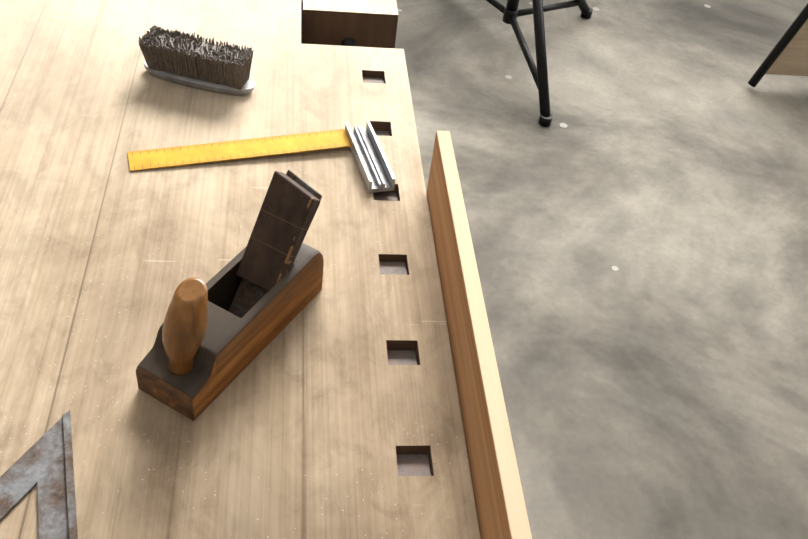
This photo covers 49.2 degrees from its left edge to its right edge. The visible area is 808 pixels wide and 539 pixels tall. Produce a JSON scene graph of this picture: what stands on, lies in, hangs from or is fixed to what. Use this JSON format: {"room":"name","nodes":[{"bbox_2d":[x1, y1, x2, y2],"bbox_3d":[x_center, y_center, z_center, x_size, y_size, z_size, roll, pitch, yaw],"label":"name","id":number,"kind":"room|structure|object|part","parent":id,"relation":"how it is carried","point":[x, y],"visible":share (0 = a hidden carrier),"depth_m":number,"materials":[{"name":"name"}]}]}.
{"room":"woodworking workshop","nodes":[
{"label":"woodworking workshop","id":0,"kind":"room"},
{"bbox_2d":[395,0,807,538],"bbox_3d":[0.210,0.411,2.019,6.800,0.150,7.500,1,44,-8],"label":"floor","id":1,"kind":"structure","parent":0,"point":[637,212],"depth_m":2.47,"materials":[{"name":"concrete"}]},
{"bbox_2d":[0,0,480,538],"bbox_3d":[-0.420,0.320,1.236,0.978,0.930,2.920,1,44,-8],"label":"workbench","id":2,"kind":"object","parent":1,"relation":"on","point":[332,410],"visible":0.92,"depth_m":0.98,"materials":[{"name":"brown wood"}]},
{"bbox_2d":[0,410,77,538],"bbox_3d":[-0.374,0.240,0.720,0.253,0.006,0.310,1,44,-8],"label":"square","id":3,"kind":"object","parent":2,"relation":"on","point":[44,463],"visible":1,"depth_m":0.78,"materials":[{"name":"grey metal"}]},
{"bbox_2d":[138,24,254,94],"bbox_3d":[-0.290,-0.292,1.243,0.165,0.060,0.055,14,44,6],"label":"brush","id":4,"kind":"object","parent":2,"relation":"on","point":[183,58],"visible":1,"depth_m":1.23,"materials":[{"name":"grey"}]},
{"bbox_2d":[136,170,323,420],"bbox_3d":[-0.166,0.014,0.886,0.069,0.144,0.234,26,46,17],"label":"plane","id":5,"kind":"object","parent":2,"relation":"on","point":[225,326],"visible":1,"depth_m":0.89,"materials":[{"name":"brown wood"}]},
{"bbox_2d":[128,121,394,192],"bbox_3d":[-0.182,-0.132,1.125,0.320,0.019,0.128,-8,46,-16],"label":"square","id":6,"kind":"object","parent":2,"relation":"on","point":[373,165],"visible":0.98,"depth_m":1.15,"materials":[{"name":"metal"}]},
{"bbox_3d":[-0.212,-0.157,1.153,0.285,0.002,0.039,-9,46,-15],"label":"blade","id":7,"kind":"part","parent":6,"relation":"part of","materials":[{"name":"yellow metal"}]},
{"bbox_2d":[426,131,531,538],"bbox_3d":[0.102,0.469,0.585,0.017,0.218,1.603,1,44,-8],"label":"board","id":8,"kind":"object","parent":2,"relation":"attached to","point":[501,510],"visible":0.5,"depth_m":0.85,"materials":[{"name":"brown wood"}]},
{"bbox_2d":[486,0,592,126],"bbox_3d":[0.519,-1.356,2.711,0.617,1.480,1.051,1,44,-8],"label":"stand","id":9,"kind":"object","parent":1,"relation":"on","point":[511,11],"visible":1,"depth_m":2.90,"materials":[{"name":"black metal"}]},
{"bbox_2d":[748,3,807,86],"bbox_3d":[1.630,-0.762,2.560,0.636,1.056,0.836,1,44,-8],"label":"trestle","id":10,"kind":"object","parent":1,"relation":"on","point":[788,54],"visible":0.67,"depth_m":3.09,"materials":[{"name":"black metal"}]}
]}

